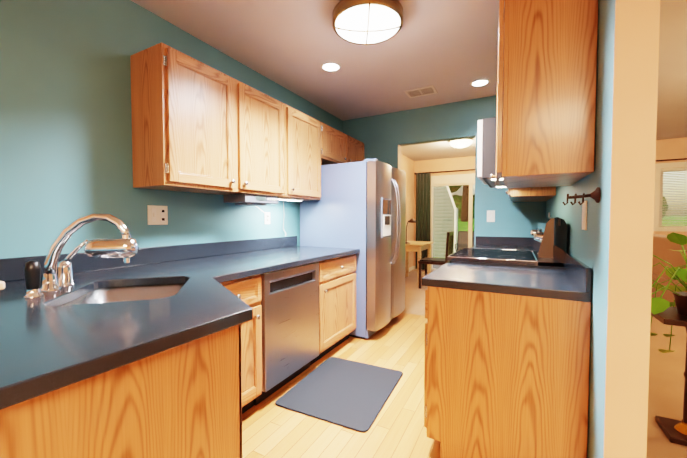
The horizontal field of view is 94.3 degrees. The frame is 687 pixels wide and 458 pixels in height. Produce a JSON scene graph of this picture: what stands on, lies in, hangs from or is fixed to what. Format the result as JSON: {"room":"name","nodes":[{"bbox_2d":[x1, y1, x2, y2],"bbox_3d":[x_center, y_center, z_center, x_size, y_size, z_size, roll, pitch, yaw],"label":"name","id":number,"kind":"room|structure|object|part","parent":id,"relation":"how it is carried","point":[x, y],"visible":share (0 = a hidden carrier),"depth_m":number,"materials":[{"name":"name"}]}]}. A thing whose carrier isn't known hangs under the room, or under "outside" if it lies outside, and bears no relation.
{"room":"kitchen","nodes":[
{"label":"kitchen","id":0,"kind":"room"},
{"bbox_2d":[0,281,4,289],"bbox_3d":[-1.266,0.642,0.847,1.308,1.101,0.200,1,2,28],"label":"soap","id":1,"kind":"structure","parent":0,"point":[2,285],"depth_m":0.60,"materials":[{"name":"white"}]},
{"bbox_2d":[0,0,343,258],"bbox_3d":[-0.932,-0.174,2.944,0.120,2.600,11.040,1,2,28],"label":"wall","id":2,"kind":"structure","parent":0,"point":[66,160],"depth_m":1.82,"materials":[{"name":"teal paint"}]},
{"bbox_2d":[147,205,167,224],"bbox_3d":[-1.268,-0.095,2.182,0.012,0.130,0.135,1,2,28],"label":"electrical outlet plate","id":3,"kind":"object","parent":2,"relation":"attached to","point":[157,215],"depth_m":2.18,"materials":[{"name":"white plastic"}]},
{"bbox_2d":[130,42,289,197],"bbox_3d":[-0.930,-0.693,2.437,0.344,0.830,1.121,1,2,28],"label":"upper cabinet","id":4,"kind":"object","parent":2,"relation":"attached to","point":[198,126],"depth_m":2.10,"materials":[{"name":"brown wood"}]},
{"bbox_2d":[224,194,277,205],"bbox_3d":[-0.774,-0.242,2.702,0.245,0.082,0.390,1,2,28],"label":"under-cabinet radio","id":5,"kind":"object","parent":4,"relation":"attached to","point":[250,199],"visible":1,"depth_m":2.58,"materials":[{"name":"grey plastic"}]},
{"bbox_2d":[265,212,269,223],"bbox_3d":[-0.744,-0.106,3.142,0.020,0.117,0.073,1,2,28],"label":"electrical outlet plate","id":6,"kind":"object","parent":2,"relation":"attached to","point":[267,221],"depth_m":3.14,"materials":[{"name":"white plastic"}]},
{"bbox_2d":[255,201,285,235],"bbox_3d":[-0.746,-0.100,3.085,0.057,0.367,0.624,1,2,28],"label":"power cord","id":7,"kind":"object","parent":6,"relation":"attached to","point":[283,220],"visible":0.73,"depth_m":3.35,"materials":[{"name":"white plastic"}]},
{"bbox_2d":[290,107,321,200],"bbox_3d":[-0.522,-0.717,3.191,0.344,0.830,0.594,1,2,28],"label":"upper cabinet","id":8,"kind":"object","parent":2,"relation":"attached to","point":[305,131],"depth_m":3.12,"materials":[{"name":"brown wood"}]},
{"bbox_2d":[278,197,302,200],"bbox_3d":[-0.526,-0.283,3.039,0.080,0.021,0.360,1,2,28],"label":"under-cabinet light","id":9,"kind":"object","parent":8,"relation":"attached to","point":[287,199],"visible":0.75,"depth_m":3.01,"materials":[{"name":"white plastic"}]},
{"bbox_2d":[322,123,363,164],"bbox_3d":[-0.119,-0.965,3.928,0.344,0.380,1.098,1,2,28],"label":"upper cabinet","id":10,"kind":"object","parent":2,"relation":"attached to","point":[338,147],"depth_m":3.72,"materials":[{"name":"brown wood"}]},
{"bbox_2d":[242,313,440,457],"bbox_3d":[0.190,1.174,2.254,2.550,0.050,3.880,1,2,28],"label":"floor","id":11,"kind":"structure","parent":0,"point":[272,429],"depth_m":1.92,"materials":[{"name":"brown wood"}]},
{"bbox_2d":[0,350,243,457],"bbox_3d":[-1.085,0.852,1.162,1.331,0.658,0.585,1,2,28],"label":"base cabinet","id":12,"kind":"object","parent":11,"relation":"on","point":[194,398],"depth_m":0.80,"materials":[{"name":"brown wood"}]},
{"bbox_2d":[168,331,219,369],"bbox_3d":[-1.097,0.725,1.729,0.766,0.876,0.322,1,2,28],"label":"base cabinet","id":13,"kind":"object","parent":11,"relation":"on","point":[206,349],"depth_m":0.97,"materials":[{"name":"brown wood"}]},
{"bbox_2d":[220,274,261,411],"bbox_3d":[-0.944,0.716,2.011,0.766,0.876,0.430,1,2,28],"label":"base cabinet","id":14,"kind":"object","parent":11,"relation":"on","point":[241,344],"depth_m":1.90,"materials":[{"name":"brown wood"}]},
{"bbox_2d":[0,236,359,409],"bbox_3d":[-0.560,0.200,2.052,1.386,0.150,2.685,1,2,28],"label":"countertop","id":15,"kind":"structure","parent":14,"relation":"on","point":[49,343],"depth_m":1.05,"materials":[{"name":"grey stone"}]},
{"bbox_2d":[23,212,138,297],"bbox_3d":[-1.124,0.093,1.342,0.389,0.327,0.335,1,2,28],"label":"faucet","id":16,"kind":"object","parent":15,"relation":"on","point":[125,246],"visible":1,"depth_m":1.34,"materials":[{"name":"silver metal"}]},
{"bbox_2d":[61,284,183,305],"bbox_3d":[-0.927,0.394,1.389,0.470,0.194,0.550,-1,2,-18],"label":"sink","id":17,"kind":"object","parent":15,"relation":"in","point":[128,293],"visible":0.02,"depth_m":1.60,"materials":[{"name":"silver metal"}]},
{"bbox_2d":[254,262,318,405],"bbox_3d":[-0.664,0.705,2.467,0.724,0.870,0.631,1,2,28],"label":"dishwasher","id":18,"kind":"object","parent":11,"relation":"on","point":[290,323],"visible":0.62,"depth_m":2.23,"materials":[{"name":"silver metal"}]},
{"bbox_2d":[310,254,355,364],"bbox_3d":[-0.367,0.682,3.077,0.766,0.876,0.718,1,2,28],"label":"base cabinet","id":19,"kind":"object","parent":11,"relation":"on","point":[337,276],"depth_m":2.85,"materials":[{"name":"brown wood"}]},
{"bbox_2d":[275,357,402,431],"bbox_3d":[0.008,1.140,2.306,0.691,0.012,0.825,1,2,28],"label":"anti-fatigue mat","id":20,"kind":"object","parent":11,"relation":"on","point":[352,395],"visible":1,"depth_m":2.20,"materials":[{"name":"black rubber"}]},
{"bbox_2d":[300,158,405,338],"bbox_3d":[0.185,0.194,3.732,1.006,1.808,0.960,1,2,28],"label":"refrigerator","id":21,"kind":"object","parent":11,"relation":"on","point":[361,205],"visible":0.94,"depth_m":3.27,"materials":[{"name":"silver metal"}]},
{"bbox_2d":[424,286,590,457],"bbox_3d":[0.859,0.724,1.752,0.681,0.876,0.636,1,2,28],"label":"base cabinet","id":22,"kind":"object","parent":11,"relation":"on","point":[506,375],"visible":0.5,"depth_m":1.44,"materials":[{"name":"brown wood"}]},
{"bbox_2d":[422,236,591,301],"bbox_3d":[1.264,0.191,2.494,0.691,0.140,2.370,1,2,28],"label":"countertop","id":23,"kind":"structure","parent":22,"relation":"on","point":[572,281],"depth_m":1.58,"materials":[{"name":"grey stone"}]},
{"bbox_2d":[447,217,567,269],"bbox_3d":[1.159,0.528,2.380,0.739,1.228,0.754,1,2,28],"label":"range","id":24,"kind":"object","parent":11,"relation":"on","point":[549,245],"visible":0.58,"depth_m":1.99,"materials":[{"name":"black metal"}]},
{"bbox_2d":[131,0,686,160],"bbox_3d":[2.071,-1.472,1.277,6.950,0.100,11.040,1,2,28],"label":"ceiling","id":25,"kind":"structure","parent":0,"point":[447,49],"depth_m":2.65,"materials":[{"name":"white paint"}]},
{"bbox_2d":[321,62,340,71],"bbox_3d":[-0.114,-1.469,2.892,0.190,0.006,0.190,1,2,28],"label":"recessed light","id":26,"kind":"object","parent":25,"relation":"in","point":[330,66],"visible":1,"depth_m":2.88,"materials":[{"name":"white glass"}]},
{"bbox_2d":[333,0,402,45],"bbox_3d":[0.161,-1.384,2.131,0.470,0.128,0.470,1,2,28],"label":"light","id":27,"kind":"object","parent":25,"relation":"attached to","point":[365,22],"visible":1,"depth_m":2.05,"materials":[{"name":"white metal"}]},
{"bbox_2d":[404,86,437,97],"bbox_3d":[0.842,-1.486,3.460,0.310,0.008,0.210,1,2,28],"label":"ceiling vent","id":28,"kind":"object","parent":25,"relation":"in","point":[423,91],"visible":1,"depth_m":3.45,"materials":[{"name":"white"}]},
{"bbox_2d":[449,138,472,147],"bbox_3d":[2.063,-1.495,5.603,0.400,0.125,0.400,1,2,28],"label":"dome light","id":29,"kind":"object","parent":25,"relation":"attached to","point":[462,143],"visible":0.94,"depth_m":5.49,"materials":[{"name":"white glass"}]},
{"bbox_2d":[470,79,489,86],"bbox_3d":[1.383,-1.480,3.230,0.190,0.006,0.190,1,2,28],"label":"recessed light","id":30,"kind":"object","parent":25,"relation":"in","point":[479,82],"visible":1,"depth_m":3.22,"materials":[{"name":"white glass"}]},
{"bbox_2d":[344,95,543,267],"bbox_3d":[1.102,-0.207,3.992,2.400,2.600,0.120,1,2,28],"label":"wall","id":31,"kind":"structure","parent":0,"point":[383,136],"depth_m":3.92,"materials":[{"name":"teal paint"}]},
{"bbox_2d":[487,210,494,221],"bbox_3d":[1.668,-0.144,3.609,0.082,0.130,0.014,1,2,28],"label":"switch plate","id":32,"kind":"object","parent":31,"relation":"attached to","point":[490,215],"depth_m":3.61,"materials":[{"name":"white plastic"}]},
{"bbox_2d":[402,269,686,457],"bbox_3d":[2.071,1.202,1.361,6.710,0.050,10.800,1,2,28],"label":"floor carpet","id":33,"kind":"object","parent":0,"point":[666,387],"visible":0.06,"depth_m":2.50,"materials":[{"name":"beige carpet"}]},
{"bbox_2d":[405,241,433,285],"bbox_3d":[1.367,0.643,6.275,0.600,0.753,0.900,1,2,28],"label":"dining table","id":34,"kind":"object","parent":33,"relation":"on","point":[418,247],"visible":0.46,"depth_m":6.07,"materials":[{"name":"brown wood"}]},
{"bbox_2d":[405,219,416,243],"bbox_3d":[1.234,0.040,5.968,0.159,0.470,0.367,-1,2,-22],"label":"desk lamp","id":35,"kind":"object","parent":34,"relation":"on","point":[411,221],"visible":0.9,"depth_m":5.99,"materials":[{"name":"brown metal"}]},
{"bbox_2d":[418,231,453,288],"bbox_3d":[1.642,0.540,5.645,0.520,0.999,0.460,1,2,28],"label":"dining chair","id":36,"kind":"object","parent":33,"relation":"on","point":[449,251],"visible":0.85,"depth_m":5.53,"materials":[{"name":"brown wood"}]},
{"bbox_2d":[651,307,686,445],"bbox_3d":[1.928,0.818,1.768,0.340,0.688,0.340,1,2,28],"label":"plant stand","id":37,"kind":"object","parent":33,"relation":"on","point":[674,431],"visible":0.9,"depth_m":1.77,"materials":[{"name":"brown wood"}]},
{"bbox_2d":[650,232,686,352],"bbox_3d":[1.982,0.435,1.785,0.787,0.842,0.797,1,2,28],"label":"pothos plant","id":38,"kind":"object","parent":37,"relation":"on","point":[660,304],"visible":0.44,"depth_m":1.74,"materials":[{"name":"green plant"}]},
{"bbox_2d":[651,234,686,306],"bbox_3d":[4.763,0.596,4.207,1.000,0.978,2.000,1,2,28],"label":"sofa","id":39,"kind":"object","parent":33,"relation":"on","point":[664,247],"visible":0.44,"depth_m":4.10,"materials":[{"name":"brown"}]},
{"bbox_2d":[544,0,667,457],"bbox_3d":[1.593,-0.152,2.243,0.110,2.600,2.730,1,2,28],"label":"wall","id":40,"kind":"structure","parent":0,"point":[617,241],"depth_m":1.06,"materials":[{"name":"paint"}]},
{"bbox_2d":[477,117,504,187],"bbox_3d":[1.254,-0.525,2.295,0.539,0.386,0.748,1,2,28],"label":"over-the-range microwave","id":41,"kind":"object","parent":40,"relation":"attached to","point":[486,158],"visible":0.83,"depth_m":2.05,"materials":[{"name":"grey"}]},
{"bbox_2d":[506,186,555,201],"bbox_3d":[1.742,-0.704,3.008,0.365,0.845,0.963,1,2,28],"label":"upper cabinet","id":42,"kind":"object","parent":40,"relation":"attached to","point":[532,194],"visible":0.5,"depth_m":2.63,"materials":[{"name":"brown wood"}]},
{"bbox_2d":[490,0,597,187],"bbox_3d":[0.975,-0.663,1.646,0.417,0.840,0.636,1,2,28],"label":"upper cabinet","id":43,"kind":"object","parent":40,"relation":"attached to","point":[546,98],"visible":1,"depth_m":1.35,"materials":[{"name":"brown wood"}]},
{"bbox_2d":[562,187,600,205],"bbox_3d":[0.919,-0.126,1.238,0.115,0.067,0.060,1,2,28],"label":"hook rail","id":44,"kind":"object","parent":40,"relation":"attached to","point":[595,195],"visible":1,"depth_m":1.22,"materials":[{"name":"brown metal"}]},
{"bbox_2d":[582,201,586,229],"bbox_3d":[1.090,-0.061,1.443,0.008,0.130,0.080,1,2,28],"label":"switch plate","id":45,"kind":"object","parent":40,"relation":"attached to","point":[584,206],"depth_m":1.43,"materials":[{"name":"white plastic"}]},
{"bbox_2d":[664,137,686,235],"bbox_3d":[4.674,-0.274,6.117,6.660,2.600,0.120,1,2,28],"label":"wall","id":46,"kind":"structure","parent":0,"point":[677,147],"depth_m":5.45,"materials":[{"name":"beige paint"}]},
{"bbox_2d":[414,169,474,268],"bbox_3d":[2.771,-0.174,7.000,2.485,2.285,0.074,1,2,28],"label":"curtain","id":47,"kind":"object","parent":46,"relation":"hanging from","point":[423,199],"visible":0.83,"depth_m":7.47,"materials":[{"name":"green fabric"}]},
{"bbox_3d":[2.771,-1.291,6.966,2.485,0.050,0.048,1,2,28],"label":"curtain rod","id":48,"kind":"part","parent":47,"relation":"part of","materials":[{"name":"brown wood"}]},
{"bbox_2d":[430,173,474,270],"bbox_3d":[2.876,-0.114,7.066,2.034,2.215,0.110,1,2,28],"label":"sliding glass door","id":49,"kind":"structure","parent":46,"relation":"in","point":[452,180],"depth_m":7.22,"materials":[{"name":"white"}]},
{"bbox_2d":[653,162,686,231],"bbox_3d":[6.020,-0.545,5.340,1.254,1.184,0.110,1,2,28],"label":"window","id":50,"kind":"structure","parent":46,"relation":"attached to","point":[659,199],"depth_m":5.52,"materials":[{"name":"white"}]},
{"bbox_2d":[656,158,686,160],"bbox_3d":[5.936,-1.178,5.269,2.300,0.022,0.022,1,2,28],"label":"curtain rod","id":51,"kind":"object","parent":46,"relation":"attached to","point":[672,159],"depth_m":5.44,"materials":[{"name":"brown wood"}]},
{"label":"outside","id":52,"kind":"structure","parent":0,"visible":0},
{"bbox_2d":[449,185,686,230],"bbox_3d":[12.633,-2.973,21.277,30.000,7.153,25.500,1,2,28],"label":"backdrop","id":53,"kind":"structure","parent":52,"point":[464,215],"depth_m":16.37,"materials":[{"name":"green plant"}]},
{"bbox_3d":[11.591,0.785,19.469,30.000,0.240,29.880,1,2,28],"label":"ground","id":54,"kind":"structure","parent":52,"visible":0},
{"bbox_2d":[433,186,457,257],"bbox_3d":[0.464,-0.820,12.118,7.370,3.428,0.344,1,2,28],"label":"neighbouring house","id":55,"kind":"structure","parent":54,"relation":"on","point":[438,210],"depth_m":10.46,"materials":[{"name":"grey"}]},
{"bbox_3d":[3.317,1.020,7.748,3.800,0.030,1.375,1,2,28],"label":"patio slab","id":56,"kind":"object","parent":54,"relation":"on","visible":0},
{"bbox_2d":[455,231,473,250],"bbox_3d":[3.123,0.534,8.006,0.564,0.939,0.644,1,2,28],"label":"patio chair","id":57,"kind":"object","parent":56,"relation":"on","point":[460,243],"depth_m":8.25,"materials":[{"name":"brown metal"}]}
]}

